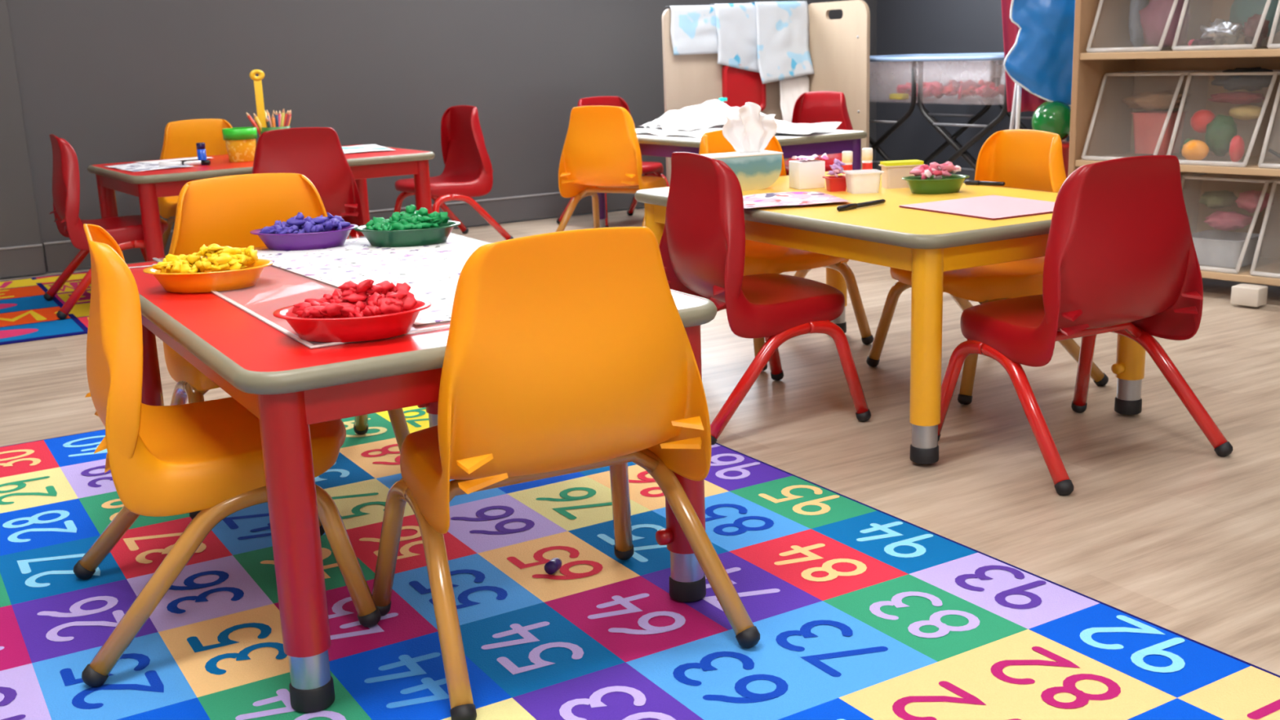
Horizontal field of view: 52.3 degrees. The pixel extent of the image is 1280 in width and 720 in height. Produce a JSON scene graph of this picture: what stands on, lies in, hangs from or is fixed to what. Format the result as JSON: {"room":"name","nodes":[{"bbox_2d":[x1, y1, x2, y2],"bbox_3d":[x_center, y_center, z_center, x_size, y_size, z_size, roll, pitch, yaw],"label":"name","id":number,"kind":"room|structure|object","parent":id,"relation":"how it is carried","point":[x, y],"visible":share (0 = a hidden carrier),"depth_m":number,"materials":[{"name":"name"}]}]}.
{"room":"preschool classroom","nodes":[
{"label":"preschool classroom","id":0,"kind":"room"},
{"bbox_2d":[6,0,876,271],"bbox_3d":[-2.024,-1.844,6.010,8.200,2.700,0.100,-10,16,-30],"label":"wall","id":1,"kind":"structure","parent":0,"point":[107,78],"depth_m":6.41,"materials":[{"name":"grey paint"}]},
{"bbox_2d":[0,0,41,248],"bbox_3d":[-4.037,-1.469,4.756,3.100,2.700,0.030,-10,16,-30],"label":"wall","id":2,"kind":"structure","parent":1,"relation":"attached to","point":[19,220],"depth_m":5.69,"materials":[{"name":"grey paint"}]},
{"bbox_2d":[0,160,875,278],"bbox_3d":[-1.881,-0.591,6.286,7.940,0.125,0.044,-10,16,-30],"label":"baseboard","id":3,"kind":"structure","parent":1,"relation":"attached to","point":[58,256],"depth_m":6.85,"materials":[{"name":"grey paint"}]},
{"bbox_2d":[0,207,1279,675],"bbox_3d":[0.271,0.310,2.747,8.400,0.100,8.800,-10,16,-30],"label":"floor","id":4,"kind":"structure","parent":0,"point":[1158,527],"depth_m":2.96,"materials":[{"name":"wood"}]},
{"bbox_2d":[0,271,91,345],"bbox_3d":[-2.977,-0.107,4.728,2.188,0.008,1.460,-10,16,-30],"label":"rug","id":5,"kind":"object","parent":4,"relation":"on","point":[25,315],"visible":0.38,"depth_m":4.94,"materials":[{"name":"multicoloured carpet"}]},
{"bbox_2d":[43,133,168,319],"bbox_3d":[-2.050,-0.539,4.975,0.455,0.655,0.495,-9,15,-28],"label":"chair","id":6,"kind":"object","parent":5,"relation":"on","point":[126,231],"visible":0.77,"depth_m":4.79,"materials":[{"name":"red plastic"}]},
{"bbox_2d":[157,118,232,250],"bbox_3d":[-1.898,-0.736,5.801,0.495,0.655,0.455,-11,16,-34],"label":"chair","id":7,"kind":"object","parent":4,"relation":"on","point":[180,137],"visible":0.32,"depth_m":5.82,"materials":[{"name":"orange plastic"}]},
{"bbox_2d":[87,144,435,262],"bbox_3d":[-1.543,-0.585,5.411,1.220,0.501,0.800,-11,16,-33],"label":"table","id":8,"kind":"object","parent":4,"relation":"on","point":[149,185],"visible":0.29,"depth_m":5.17,"materials":[{"name":"red laminate"}]},
{"bbox_2d":[103,162,193,172],"bbox_3d":[-1.936,-0.763,5.127,0.230,0.005,0.400,-12,17,-35],"label":"paper","id":9,"kind":"object","parent":8,"relation":"on","point":[140,166],"visible":0.88,"depth_m":5.09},
{"bbox_2d":[195,142,206,160],"bbox_3d":[-1.734,-0.817,5.157,0.034,0.084,0.034,-10,16,-30],"label":"tube","id":10,"kind":"object","parent":8,"relation":"on","point":[201,148],"visible":0.73,"depth_m":5.14,"materials":[{"name":"blue"}]},
{"bbox_2d":[222,127,257,162],"bbox_3d":[-1.604,-0.866,5.240,0.133,0.131,0.132,-12,17,-35],"label":"pot","id":11,"kind":"object","parent":8,"relation":"on","point":[240,142],"visible":0.95,"depth_m":5.20,"materials":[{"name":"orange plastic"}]},
{"bbox_2d":[258,125,289,134],"bbox_3d":[-1.505,-0.902,5.389,0.124,0.125,0.124,-10,16,-30],"label":"pot","id":12,"kind":"object","parent":8,"relation":"on","point":[264,129],"visible":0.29,"depth_m":5.32,"materials":[{"name":"green"}]},
{"bbox_2d":[249,69,266,135],"bbox_3d":[-1.558,-1.016,5.356,0.060,0.348,0.008,-10,16,-30],"label":"wrench","id":13,"kind":"object","parent":12,"relation":"in","point":[257,80],"visible":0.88,"depth_m":5.33,"materials":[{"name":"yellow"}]},
{"bbox_2d":[341,144,395,153],"bbox_3d":[-1.249,-0.911,5.631,0.300,0.004,0.420,-8,15,-22],"label":"paper","id":14,"kind":"object","parent":8,"relation":"on","point":[364,148],"visible":0.54,"depth_m":5.64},
{"bbox_2d":[251,127,364,239],"bbox_3d":[-1.310,-0.569,5.022,0.496,0.655,0.455,-8,15,-24],"label":"chair","id":15,"kind":"object","parent":4,"relation":"on","point":[317,153],"visible":0.42,"depth_m":4.87,"materials":[{"name":"red plastic"}]},
{"bbox_2d":[393,105,513,239],"bbox_3d":[-0.942,-0.889,6.290,0.455,0.655,0.495,-11,16,-34],"label":"chair","id":16,"kind":"object","parent":4,"relation":"on","point":[467,173],"visible":0.88,"depth_m":6.29,"materials":[{"name":"red plastic"}]},
{"bbox_2d":[555,105,666,231],"bbox_3d":[-0.117,-0.832,5.932,0.495,0.655,0.455,5,15,28],"label":"chair","id":17,"kind":"object","parent":4,"relation":"on","point":[601,153],"visible":0.85,"depth_m":5.79,"materials":[{"name":"orange plastic"}]},
{"bbox_2d":[556,96,669,227],"bbox_3d":[-0.124,-1.035,6.772,0.495,0.655,0.455,-12,17,-35],"label":"chair","id":18,"kind":"object","parent":4,"relation":"on","point":[649,168],"visible":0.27,"depth_m":6.79,"materials":[{"name":"red plastic"}]},
{"bbox_2d":[0,405,1279,719],"bbox_3d":[-0.471,0.389,2.302,1.881,0.008,2.685,-10,16,-30],"label":"rug","id":19,"kind":"object","parent":4,"relation":"on","point":[859,611],"visible":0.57,"depth_m":2.10,"materials":[{"name":"carpet"}]},
{"bbox_2d":[73,223,381,687],"bbox_3d":[-0.727,0.096,2.153,0.455,0.655,0.495,-8,15,-23],"label":"chair","id":20,"kind":"object","parent":19,"relation":"on","point":[206,456],"visible":0.78,"depth_m":1.98,"materials":[{"name":"orange plastic"}]},
{"bbox_2d":[163,173,409,519],"bbox_3d":[-0.795,-0.064,2.823,0.495,0.655,0.455,-9,15,-27],"label":"chair","id":21,"kind":"object","parent":19,"relation":"on","point":[222,211],"visible":0.3,"depth_m":2.85,"materials":[{"name":"orange plastic"}]},
{"bbox_2d":[126,232,717,712],"bbox_3d":[-0.474,0.104,2.402,0.762,0.501,1.170,-10,16,-30],"label":"table","id":22,"kind":"object","parent":19,"relation":"on","point":[291,386],"visible":0.55,"depth_m":1.82,"materials":[{"name":"red laminate"}]},
{"bbox_2d":[152,257,449,348],"bbox_3d":[-0.499,-0.156,2.409,0.560,0.004,1.060,-10,16,-30],"label":"mat","id":23,"kind":"object","parent":22,"relation":"on","point":[281,329],"visible":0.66,"depth_m":1.94,"materials":[{"name":"white plastic"}]},
{"bbox_2d":[142,258,272,293],"bbox_3d":[-0.775,-0.150,2.346,0.226,0.040,0.156,-3,14,-4],"label":"plastic bowl","id":24,"kind":"object","parent":23,"relation":"on","point":[208,281],"visible":0.8,"depth_m":2.30,"materials":[{"name":"orange"}]},
{"bbox_2d":[152,243,258,273],"bbox_3d":[-0.778,-0.179,2.339,0.185,0.053,0.138,-3,14,-4],"label":"counting toys","id":25,"kind":"object","parent":24,"relation":"on","point":[220,258],"visible":0.97,"depth_m":2.32},
{"bbox_2d":[273,298,431,342],"bbox_3d":[-0.416,-0.057,1.897,0.226,0.040,0.156,-3,14,-4],"label":"plastic bowl","id":26,"kind":"object","parent":23,"relation":"on","point":[391,325],"visible":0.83,"depth_m":1.85,"materials":[{"name":"red"}]},
{"bbox_2d":[292,279,417,318],"bbox_3d":[-0.414,-0.087,1.890,0.183,0.060,0.126,-3,14,-4],"label":"counting toys","id":27,"kind":"object","parent":26,"relation":"on","point":[363,299],"visible":0.96,"depth_m":1.87},
{"bbox_2d":[257,237,478,286],"bbox_3d":[-0.510,-0.204,2.602,0.400,0.001,0.620,-11,16,-33],"label":"paper","id":28,"kind":"object","parent":23,"relation":"on","point":[357,261],"visible":0.62,"depth_m":2.56,"materials":[{"name":"paper"}]},
{"bbox_2d":[249,223,358,250],"bbox_3d":[-0.716,-0.261,2.789,0.226,0.040,0.156,-3,14,-4],"label":"plastic bowl","id":29,"kind":"object","parent":28,"relation":"on","point":[333,237],"visible":0.8,"depth_m":2.74,"materials":[{"name":"purple"}]},
{"bbox_2d":[258,212,351,234],"bbox_3d":[-0.715,-0.287,2.780,0.193,0.050,0.131,-3,14,-4],"label":"counting toys","id":30,"kind":"object","parent":29,"relation":"on","point":[297,224],"visible":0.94,"depth_m":2.76},
{"bbox_2d":[353,220,461,247],"bbox_3d":[-0.495,-0.268,2.784,0.226,0.040,0.156,-3,14,-4],"label":"plastic bowl","id":31,"kind":"object","parent":28,"relation":"on","point":[422,237],"visible":0.84,"depth_m":2.73,"materials":[{"name":"green"}]},
{"bbox_2d":[365,204,448,232],"bbox_3d":[-0.500,-0.298,2.779,0.152,0.066,0.141,-12,17,-35],"label":"counting toys","id":32,"kind":"object","parent":31,"relation":"on","point":[411,219],"visible":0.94,"depth_m":2.76},
{"bbox_2d":[407,276,458,324],"bbox_3d":[-0.268,-0.114,2.197,0.360,0.001,0.380,-9,15,-27],"label":"paper","id":33,"kind":"object","parent":23,"relation":"on","point":[440,292],"visible":0.15,"depth_m":2.17,"materials":[{"name":"paper"}]},
{"bbox_2d":[544,557,561,574],"bbox_3d":[-0.152,0.362,2.300,0.021,0.021,0.031,4,15,24],"label":"toy","id":34,"kind":"object","parent":19,"relation":"on","point":[554,564],"visible":1,"depth_m":2.29,"materials":[{"name":"plastic"}]},
{"bbox_2d":[371,226,759,719],"bbox_3d":[-0.145,0.113,1.996,0.495,0.655,0.455,-9,15,-26],"label":"chair","id":35,"kind":"object","parent":19,"relation":"on","point":[567,352],"visible":1,"depth_m":1.84,"materials":[{"name":"orange plastic"}]},
{"bbox_2d":[591,124,867,227],"bbox_3d":[0.368,-0.798,6.007,0.762,0.501,1.220,-11,16,-32],"label":"table","id":36,"kind":"object","parent":4,"relation":"on","point":[836,141],"visible":0.15,"depth_m":5.62,"materials":[{"name":"white laminate"}]},
{"bbox_2d":[635,126,722,137],"bbox_3d":[0.292,-1.046,5.941,0.500,0.017,0.620,-12,17,-35],"label":"paper","id":37,"kind":"object","parent":36,"relation":"on","point":[698,133],"visible":0.36,"depth_m":5.94,"materials":[{"name":"white paper"}]},
{"bbox_2d":[639,99,787,131],"bbox_3d":[0.349,-1.189,6.281,0.601,0.125,0.461,-7,14,-19],"label":"paper","id":38,"kind":"object","parent":36,"relation":"on","point":[706,115],"visible":0.7,"depth_m":6.13,"materials":[{"name":"white paper"}]},
{"bbox_2d":[775,121,841,133],"bbox_3d":[0.647,-1.006,5.668,0.360,0.039,0.300,8,17,35],"label":"paper","id":39,"kind":"object","parent":36,"relation":"on","point":[784,127],"visible":0.65,"depth_m":5.71,"materials":[{"name":"white paper"}]},
{"bbox_2d":[658,151,871,444],"bbox_3d":[0.258,-0.189,3.217,0.455,0.655,0.496,-7,15,-21],"label":"chair","id":40,"kind":"object","parent":4,"relation":"on","point":[702,246],"visible":0.91,"depth_m":3.07,"materials":[{"name":"red plastic"}]},
{"bbox_2d":[662,0,870,185],"bbox_3d":[0.661,-1.295,6.777,0.920,1.085,0.540,-10,16,-30],"label":"easel","id":41,"kind":"object","parent":4,"relation":"on","point":[839,49],"visible":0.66,"depth_m":6.83,"materials":[{"name":"brown wood"}]},
{"bbox_2d":[666,4,718,55],"bbox_3d":[0.313,-1.714,6.767,0.395,0.245,0.060,-10,16,-30],"label":"paper","id":42,"kind":"object","parent":41,"relation":"hanging from","point":[693,29],"visible":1,"depth_m":6.72,"materials":[{"name":"paper"}]},
{"bbox_2d":[714,3,759,72],"bbox_3d":[0.559,-1.691,6.912,0.412,0.387,0.066,-10,16,-30],"label":"paper","id":43,"kind":"object","parent":41,"relation":"hanging from","point":[735,23],"visible":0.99,"depth_m":6.86,"materials":[{"name":"paper"}]},
{"bbox_2d":[721,64,766,111],"bbox_3d":[0.557,-1.455,6.955,0.270,0.260,0.028,-10,16,-30],"label":"tray","id":44,"kind":"object","parent":41,"relation":"hanging from","point":[740,86],"visible":0.66,"depth_m":6.95,"materials":[{"name":"red plastic"}]},
{"bbox_2d":[751,0,814,84],"bbox_3d":[0.762,-1.706,6.997,0.361,0.425,0.102,-10,16,-30],"label":"paper","id":45,"kind":"object","parent":41,"relation":"hanging from","point":[782,27],"visible":1,"depth_m":6.98,"materials":[{"name":"paper"}]},
{"bbox_2d":[779,75,808,122],"bbox_3d":[0.855,-1.338,7.098,0.213,0.405,0.141,-10,16,-30],"label":"paper","id":46,"kind":"object","parent":41,"relation":"hanging from","point":[791,89],"visible":0.34,"depth_m":7.07,"materials":[{"name":"white paper"}]},
{"bbox_2d":[698,129,873,371],"bbox_3d":[0.374,-0.356,3.888,0.496,0.655,0.455,-13,17,-38],"label":"chair","id":47,"kind":"object","parent":4,"relation":"on","point":[760,257],"visible":0.32,"depth_m":3.84,"materials":[{"name":"orange plastic"}]},
{"bbox_2d":[784,90,853,175],"bbox_3d":[0.824,-0.987,6.434,0.455,0.655,0.495,-14,18,-40],"label":"chair","id":48,"kind":"object","parent":4,"relation":"on","point":[823,106],"visible":0.3,"depth_m":6.46,"materials":[{"name":"red plastic"}]},
{"bbox_2d":[634,171,1146,464],"bbox_3d":[0.608,-0.176,3.400,0.762,0.501,1.246,-10,15,-28],"label":"table","id":49,"kind":"object","parent":4,"relation":"on","point":[928,245],"visible":0.55,"depth_m":2.85,"materials":[{"name":"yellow laminate"}]},
{"bbox_2d":[700,150,783,191],"bbox_3d":[0.265,-0.522,3.610,0.240,0.098,0.114,-7,15,-21],"label":"tissue box","id":50,"kind":"object","parent":49,"relation":"on","point":[753,171],"visible":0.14,"depth_m":3.57,"materials":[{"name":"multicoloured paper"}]},
{"bbox_2d":[722,102,777,152],"bbox_3d":[0.301,-0.642,3.600,0.156,0.138,0.057,-3,14,-5],"label":"tissue","id":51,"kind":"object","parent":50,"relation":"on","point":[748,131],"visible":1,"depth_m":3.61,"materials":[{"name":"white"}]},
{"bbox_2d":[742,191,850,208],"bbox_3d":[0.366,-0.406,3.297,0.280,0.010,0.270,-5,14,-11],"label":"paper","id":52,"kind":"object","parent":49,"relation":"on","point":[784,198],"visible":0.89,"depth_m":3.31,"materials":[{"name":"paper"}]},
{"bbox_2d":[788,159,825,189],"bbox_3d":[0.460,-0.511,3.587,0.078,0.074,0.070,-6,14,-16],"label":"carton","id":53,"kind":"object","parent":49,"relation":"on","point":[809,174],"visible":0.96,"depth_m":3.56,"materials":[{"name":"white"}]},
{"bbox_2d":[791,153,829,160],"bbox_3d":[0.467,-0.558,3.579,0.080,0.016,0.071,-7,14,-19],"label":"tissue paper","id":54,"kind":"object","parent":53,"relation":"on","point":[824,156],"visible":1,"depth_m":3.57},
{"bbox_2d":[822,175,846,191],"bbox_3d":[0.527,-0.473,3.497,0.062,0.037,0.062,-4,14,-8],"label":"cup","id":55,"kind":"object","parent":49,"relation":"on","point":[833,184],"visible":0.88,"depth_m":3.48,"materials":[{"name":"red"}]},
{"bbox_2d":[826,158,845,177],"bbox_3d":[0.523,-0.515,3.489,0.046,0.048,0.048,10,18,41],"label":"scraps","id":56,"kind":"object","parent":55,"relation":"in","point":[837,169],"visible":1,"depth_m":3.48,"materials":[{"name":"pink"}]},
{"bbox_2d":[841,151,853,175],"bbox_3d":[0.604,-0.568,3.794,0.031,0.078,0.031,-10,16,-30],"label":"glue stick","id":57,"kind":"object","parent":49,"relation":"on","point":[846,156],"visible":0.57,"depth_m":3.78,"materials":[{"name":"white"}]},
{"bbox_2d":[836,199,885,211],"bbox_3d":[0.532,-0.373,3.131,0.176,0.013,0.013,-14,18,-40],"label":"marker pen","id":58,"kind":"object","parent":49,"relation":"on","point":[853,206],"visible":1,"depth_m":3.12,"materials":[{"name":"black"}]},
{"bbox_2d":[842,168,884,194],"bbox_3d":[0.588,-0.470,3.440,0.094,0.055,0.086,-3,14,-5],"label":"tub","id":59,"kind":"object","parent":49,"relation":"on","point":[858,181],"visible":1,"depth_m":3.41,"materials":[{"name":"white plastic"}]},
{"bbox_2d":[862,147,872,169],"bbox_3d":[0.662,-0.574,3.793,0.031,0.085,0.031,-10,16,-30],"label":"glue stick","id":60,"kind":"object","parent":49,"relation":"on","point":[867,153],"visible":0.7,"depth_m":3.78,"materials":[{"name":"white"}]},
{"bbox_2d":[878,160,924,188],"bbox_3d":[0.708,-0.503,3.526,0.112,0.069,0.067,-4,14,-7],"label":"lidded container","id":61,"kind":"object","parent":49,"relation":"on","point":[894,171],"visible":0.8,"depth_m":3.50,"materials":[{"name":"beige"}]},
{"bbox_2d":[901,174,969,194],"bbox_3d":[0.766,-0.455,3.381,0.176,0.040,0.124,-3,14,-5],"label":"plastic bowl","id":62,"kind":"object","parent":49,"relation":"on","point":[953,184],"visible":0.94,"depth_m":3.34,"materials":[{"name":"green"}]},
{"bbox_2d":[909,161,960,179],"bbox_3d":[0.765,-0.489,3.374,0.136,0.045,0.102,-3,14,-5],"label":"scraps","id":63,"kind":"object","parent":62,"relation":"in","point":[926,171],"visible":1,"depth_m":3.37,"materials":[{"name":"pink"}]},
{"bbox_2d":[898,195,1054,220],"bbox_3d":[0.826,-0.358,3.047,0.300,0.004,0.320,-9,15,-27],"label":"sheet","id":64,"kind":"object","parent":49,"relation":"on","point":[993,207],"visible":0.79,"depth_m":3.03,"materials":[{"name":"pink"}]},
{"bbox_2d":[964,179,1004,186],"bbox_3d":[0.923,-0.474,3.492,0.116,0.013,0.013,10,18,40],"label":"marker pen","id":65,"kind":"object","parent":49,"relation":"on","point":[966,181],"visible":1,"depth_m":3.49,"materials":[{"name":"black"}]},
{"bbox_2d":[869,52,1031,170],"bbox_3d":[1.657,-1.194,6.828,0.664,0.793,1.565,-10,16,-30],"label":"table","id":66,"kind":"object","parent":4,"relation":"on","point":[917,60],"visible":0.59,"depth_m":6.66,"materials":[{"name":"white"}]},
{"bbox_2d":[896,79,1004,100],"bbox_3d":[1.632,-1.416,6.815,0.417,0.098,0.676,-10,16,-30],"label":"toys","id":67,"kind":"object","parent":66,"relation":"in","point":[983,88],"visible":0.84,"depth_m":6.70,"materials":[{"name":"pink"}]},
{"bbox_2d":[866,128,1108,404],"bbox_3d":[0.916,-0.273,3.466,0.455,0.655,0.495,-7,14,-19],"label":"chair","id":68,"kind":"object","parent":4,"relation":"on","point":[1020,158],"visible":0.55,"depth_m":3.40,"materials":[{"name":"orange plastic"}]},
{"bbox_2d":[1008,83,1066,141],"bbox_3d":[1.607,-1.034,5.422,0.409,1.151,0.258,-10,16,-30],"label":"stand","id":69,"kind":"object","parent":4,"relation":"on","point":[1016,104],"visible":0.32,"depth_m":5.29,"materials":[{"name":"white metal"}]},
{"bbox_2d":[1000,0,1046,111],"bbox_3d":[1.601,-1.319,5.428,0.222,0.560,0.033,-2,14,-1],"label":"smock","id":70,"kind":"object","parent":69,"relation":"hanging from","point":[1029,102],"visible":0.29,"depth_m":5.46,"materials":[{"name":"red fabric"}]},
{"bbox_2d":[1003,0,1075,106],"bbox_3d":[1.639,-1.288,5.172,0.385,0.565,0.047,-2,14,1],"label":"smock","id":71,"kind":"object","parent":69,"relation":"hanging from","point":[1040,59],"visible":0.76,"depth_m":5.18,"materials":[{"name":"fabric"}]},
{"bbox_2d":[1061,141,1069,177],"bbox_3d":[1.679,-0.659,5.333,0.200,0.456,0.200,-10,16,-30],"label":"stool","id":72,"kind":"object","parent":4,"relation":"on","point":[1065,144],"visible":0.09,"depth_m":5.24,"materials":[{"name":"red"}]},
{"bbox_2d":[1031,100,1071,141],"bbox_3d":[1.668,-0.962,5.260,0.170,0.170,0.170,-10,16,-30],"label":"ball","id":73,"kind":"object","parent":72,"relation":"on","point":[1054,117],"visible":0.66,"depth_m":5.20,"materials":[{"name":"green"}]},
{"bbox_2d":[937,155,1232,495],"bbox_3d":[0.948,-0.118,2.819,0.495,0.655,0.455,-9,15,-26],"label":"chair","id":74,"kind":"object","parent":4,"relation":"on","point":[1121,257],"visible":0.99,"depth_m":2.67,"materials":[{"name":"red plastic"}]},
{"bbox_2d":[1067,0,1279,286],"bbox_3d":[2.142,-0.855,4.321,0.400,1.280,1.344,-13,18,-39],"label":"storage shelf","id":75,"kind":"object","parent":4,"relation":"on","point":[1112,137],"visible":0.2,"depth_m":4.69,"materials":[{"name":"brown wood"}]},
{"bbox_2d":[1091,0,1177,52],"bbox_3d":[1.804,-1.247,4.599,0.371,0.300,0.313,-13,18,-39],"label":"clear bin","id":76,"kind":"object","parent":75,"relation":"on","point":[1158,48],"visible":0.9,"depth_m":4.45,"materials":[{"name":"white"}]},
{"bbox_2d":[1128,0,1148,47],"bbox_3d":[1.814,-1.249,4.742,0.108,0.223,0.055,-13,18,-39],"label":"cloth","id":77,"kind":"object","parent":76,"relation":"in","point":[1135,30],"visible":0.74,"depth_m":4.72,"materials":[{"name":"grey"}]},
{"bbox_2d":[1138,0,1191,47],"bbox_3d":[1.877,-1.223,4.646,0.165,0.213,0.183,-13,18,-39],"label":"folded cloth","id":78,"kind":"object","parent":76,"relation":"in","point":[1153,17],"visible":0.89,"depth_m":4.61,"materials":[{"name":"fabric"}]},
{"bbox_2d":[1086,70,1211,160],"bbox_3d":[1.818,-0.880,4.687,0.371,0.300,0.313,-13,18,-39],"label":"clear bin","id":79,"kind":"object","parent":75,"relation":"on","point":[1182,74],"visible":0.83,"depth_m":4.69,"materials":[{"name":"white"}]},
{"bbox_2d":[1130,110,1188,154],"bbox_3d":[1.890,-0.830,4.755,0.140,0.148,0.162,-13,18,-39],"label":"tub","id":80,"kind":"object","parent":79,"relation":"in","point":[1148,126],"visible":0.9,"depth_m":4.72,"materials":[{"name":"pink"}]},
{"bbox_2d":[1121,89,1190,111],"bbox_3d":[1.877,-0.937,4.712,0.225,0.071,0.229,-2,14,1],"label":"scraps","id":81,"kind":"object","parent":80,"relation":"on","point":[1155,100],"visible":0.92,"depth_m":4.66,"materials":[{"name":"brown fabric"}]},
{"bbox_2d":[1177,0,1271,50],"bbox_3d":[2.012,-1.197,4.365,0.371,0.300,0.313,-13,18,-39],"label":"clear bin","id":82,"kind":"object","parent":75,"relation":"on","point":[1240,46],"visible":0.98,"depth_m":4.21,"materials":[{"name":"white"}]},
{"bbox_2d":[1191,38,1214,47],"bbox_3d":[1.897,-1.065,4.377,0.067,0.031,0.074,-7,15,-21],"label":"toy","id":83,"kind":"object","parent":82,"relation":"in","point":[1202,42],"visible":1,"depth_m":4.36,"materials":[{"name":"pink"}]},
{"bbox_2d":[1200,17,1244,46],"bbox_3d":[1.947,-1.095,4.358,0.131,0.095,0.148,-13,18,-39],"label":"foil","id":84,"kind":"object","parent":82,"relation":"in","point":[1220,31],"visible":0.98,"depth_m":4.33,"materials":[{"name":"silver metal"}]},
{"bbox_2d":[1229,0,1279,37],"bbox_3d":[2.099,-1.199,4.402,0.120,0.226,0.204,-13,18,-39],"label":"cloth","id":85,"kind":"object","parent":82,"relation":"in","point":[1240,10],"visible":0.54,"depth_m":4.37,"materials":[{"name":"teal"}]},
{"bbox_2d":[1241,13,1269,46],"bbox_3d":[2.012,-1.078,4.256,0.074,0.105,0.075,-2,14,-1],"label":"toy","id":86,"kind":"object","parent":82,"relation":"in","point":[1251,27],"visible":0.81,"depth_m":4.24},
{"bbox_2d":[1170,69,1279,167],"bbox_3d":[2.026,-0.831,4.453,0.371,0.300,0.313,-13,18,-39],"label":"clear bin","id":87,"kind":"object","parent":75,"relation":"on","point":[1277,72],"visible":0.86,"depth_m":4.34,"materials":[{"name":"white"}]},
{"bbox_2d":[1181,139,1208,161],"bbox_3d":[1.893,-0.714,4.444,0.060,0.072,0.092,-13,18,-39],"label":"toy","id":88,"kind":"object","parent":87,"relation":"in","point":[1193,150],"visible":1,"depth_m":4.42,"materials":[{"name":"orange plastic"}]},
{"bbox_2d":[1190,109,1215,133],"bbox_3d":[1.933,-0.819,4.471,0.076,0.080,0.084,-13,18,-39],"label":"tomato","id":89,"kind":"object","parent":87,"relation":"in","point":[1199,121],"visible":0.85,"depth_m":4.45,"materials":[{"name":"red plastic"}]},
{"bbox_2d":[1204,114,1237,156],"bbox_3d":[1.974,-0.761,4.423,0.090,0.144,0.106,-13,18,-39],"label":"lettuce","id":90,"kind":"object","parent":87,"relation":"in","point":[1220,132],"visible":0.93,"depth_m":4.39,"materials":[{"name":"plastic"}]},
{"bbox_2d":[1229,135,1244,161],"bbox_3d":[1.993,-0.704,4.352,0.060,0.090,0.045,-13,18,-39],"label":"toy","id":91,"kind":"object","parent":87,"relation":"in","point":[1237,148],"visible":0.96,"depth_m":4.33,"materials":[{"name":"red"}]},
{"bbox_2d":[1228,104,1263,119],"bbox_3d":[2.072,-0.846,4.453,0.102,0.052,0.111,-13,18,-39],"label":"bread","id":92,"kind":"object","parent":87,"relation":"in","point":[1245,112],"visible":0.99,"depth_m":4.42,"materials":[{"name":"brown food"}]},
{"bbox_2d":[1207,91,1265,104],"bbox_3d":[2.048,-0.897,4.459,0.156,0.040,0.201,-13,18,-39],"label":"cloth","id":93,"kind":"object","parent":92,"relation":"on","point":[1236,97],"visible":0.99,"depth_m":4.42,"materials":[{"name":"fabric"}]},
{"bbox_2d":[1210,66,1275,91],"bbox_3d":[2.064,-0.960,4.462,0.206,0.080,0.205,5,15,27],"label":"cloth","id":94,"kind":"object","parent":93,"relation":"on","point":[1251,79],"visible":0.88,"depth_m":4.41,"materials":[{"name":"fabric"}]},
{"bbox_2d":[1181,172,1279,274],"bbox_3d":[2.038,-0.486,4.537,0.371,0.300,0.313,-13,18,-39],"label":"clear bin","id":95,"kind":"object","parent":75,"relation":"on","point":[1266,182],"visible":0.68,"depth_m":4.38,"materials":[{"name":"white"}]},
{"bbox_2d":[1191,230,1265,267],"bbox_3d":[2.031,-0.387,4.540,0.212,0.093,0.212,-13,18,-39],"label":"box","id":96,"kind":"object","parent":95,"relation":"in","point":[1220,248],"visible":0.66,"depth_m":4.48,"materials":[{"name":"grey"}]},
{"bbox_2d":[1203,210,1253,231],"bbox_3d":[2.051,-0.486,4.552,0.168,0.068,0.160,-13,18,-39],"label":"bundle","id":97,"kind":"object","parent":96,"relation":"on","point":[1221,220],"visible":1,"depth_m":4.51,"materials":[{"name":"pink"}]},
{"bbox_2d":[1198,190,1237,208],"bbox_3d":[2.037,-0.565,4.588,0.148,0.064,0.109,-7,14,-18],"label":"bundle","id":98,"kind":"object","parent":97,"relation":"on","point":[1222,198],"visible":0.99,"depth_m":4.55,"materials":[{"name":"green fabric"}]},
{"bbox_2d":[1235,190,1273,213],"bbox_3d":[2.125,-0.548,4.499,0.128,0.078,0.108,-13,18,-39],"label":"bundle","id":99,"kind":"object","parent":95,"relation":"in","point":[1248,201],"visible":0.85,"depth_m":4.46,"materials":[{"name":"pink fabric"}]},
{"bbox_2d":[1254,179,1279,277],"bbox_3d":[2.246,-0.437,4.302,0.371,0.300,0.313,-13,18,-39],"label":"clear bin","id":100,"kind":"object","parent":75,"relation":"on","point":[1273,186],"visible":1,"depth_m":4.34,"materials":[{"name":"white"}]},
{"bbox_2d":[1262,81,1279,168],"bbox_3d":[2.233,-0.782,4.219,0.371,0.300,0.313,-13,18,-39],"label":"clear bin","id":101,"kind":"object","parent":75,"relation":"on","point":[1277,95],"visible":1,"depth_m":4.25,"materials":[{"name":"white"}]},
{"bbox_2d":[1230,283,1267,306],"bbox_3d":[2.000,-0.213,4.278,0.070,0.060,0.090,-13,18,-39],"label":"block","id":102,"kind":"object","parent":4,"relation":"on","point":[1246,295],"visible":1,"depth_m":4.25,"materials":[{"name":"beige"}]},
{"bbox_2d":[875,0,1071,168],"bbox_3d":[3.692,-1.687,4.507,0.100,2.700,8.500,-10,16,-30],"label":"wall","id":103,"kind":"structure","parent":0,"point":[904,27],"depth_m":7.71,"materials":[{"name":"paint"}]},
{"bbox_2d":[876,162,975,182],"bbox_3d":[3.651,-0.440,4.839,0.014,0.125,8.240,-10,16,-30],"label":"baseboard","id":104,"kind":"structure","parent":103,"relation":"attached to","point":[971,173],"depth_m":7.61,"materials":[{"name":"grey paint"}]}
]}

